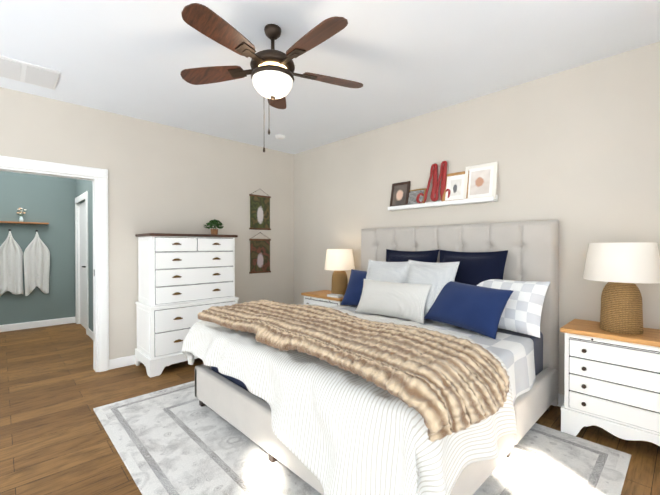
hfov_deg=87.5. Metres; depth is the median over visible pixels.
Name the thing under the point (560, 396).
baseboard
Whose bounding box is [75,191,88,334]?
door frame
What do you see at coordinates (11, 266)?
hanging towel
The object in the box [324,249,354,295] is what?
lamp
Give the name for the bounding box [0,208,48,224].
shelf
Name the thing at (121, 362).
baseboard
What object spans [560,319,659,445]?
nightstand
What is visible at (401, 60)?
ceiling
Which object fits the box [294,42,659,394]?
wall
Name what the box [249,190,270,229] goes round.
wall hanging
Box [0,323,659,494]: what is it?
floor
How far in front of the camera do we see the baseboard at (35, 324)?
5.54 m
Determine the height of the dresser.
1.448 m
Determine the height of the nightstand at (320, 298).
0.700 m
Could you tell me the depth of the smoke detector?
4.42 m
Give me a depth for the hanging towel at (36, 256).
5.51 m
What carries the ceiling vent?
in the ceiling
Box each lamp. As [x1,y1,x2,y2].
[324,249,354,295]
[583,242,659,334]
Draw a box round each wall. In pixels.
[0,87,293,359]
[0,171,75,324]
[76,179,92,330]
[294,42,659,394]
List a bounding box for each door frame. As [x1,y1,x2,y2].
[0,156,108,371]
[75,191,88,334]
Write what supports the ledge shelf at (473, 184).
attached to the wall at (575, 151)
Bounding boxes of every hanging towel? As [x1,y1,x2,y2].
[0,229,22,295]
[23,230,49,295]
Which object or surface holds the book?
on the nightstand at (320, 298)
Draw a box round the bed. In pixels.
[181,220,558,494]
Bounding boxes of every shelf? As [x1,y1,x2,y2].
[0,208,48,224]
[388,161,497,210]
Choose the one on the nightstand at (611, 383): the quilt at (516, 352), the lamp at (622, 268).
the lamp at (622, 268)
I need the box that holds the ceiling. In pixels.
[0,0,659,153]
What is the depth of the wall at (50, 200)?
5.61 m
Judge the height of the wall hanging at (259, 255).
0.586 m
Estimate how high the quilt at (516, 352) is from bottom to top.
0.441 m
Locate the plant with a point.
(215, 223)
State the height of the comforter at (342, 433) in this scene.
0.679 m
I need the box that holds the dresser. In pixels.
[135,233,238,377]
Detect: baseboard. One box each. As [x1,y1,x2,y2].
[0,317,75,331]
[88,328,92,339]
[109,355,141,369]
[558,393,563,406]
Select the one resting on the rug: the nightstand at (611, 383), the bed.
the bed
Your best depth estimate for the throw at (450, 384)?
1.55 m
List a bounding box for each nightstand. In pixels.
[301,290,351,306]
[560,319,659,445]
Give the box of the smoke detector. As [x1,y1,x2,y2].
[275,134,284,139]
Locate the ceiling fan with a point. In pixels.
(271, 72)
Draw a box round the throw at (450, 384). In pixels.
[198,299,509,441]
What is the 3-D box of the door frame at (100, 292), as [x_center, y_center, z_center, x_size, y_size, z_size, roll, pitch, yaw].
[-2.904,0.235,3.215,1.410,2.125,0.161,0,1,-44]
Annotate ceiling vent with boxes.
[0,55,60,89]
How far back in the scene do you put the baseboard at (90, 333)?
4.93 m
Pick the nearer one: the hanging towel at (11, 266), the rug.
the rug
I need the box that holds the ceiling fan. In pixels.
[180,3,362,151]
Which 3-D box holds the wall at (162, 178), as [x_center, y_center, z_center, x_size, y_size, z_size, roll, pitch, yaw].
[-2.233,-0.077,3.871,4.500,2.740,0.130,0,1,-44]
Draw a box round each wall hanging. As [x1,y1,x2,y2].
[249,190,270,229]
[249,232,270,273]
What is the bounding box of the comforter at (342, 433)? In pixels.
[181,304,517,494]
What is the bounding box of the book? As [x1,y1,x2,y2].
[327,294,342,297]
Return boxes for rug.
[93,381,630,494]
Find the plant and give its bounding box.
[204,219,223,234]
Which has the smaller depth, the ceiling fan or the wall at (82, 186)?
the ceiling fan
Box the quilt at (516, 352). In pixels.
[332,305,535,404]

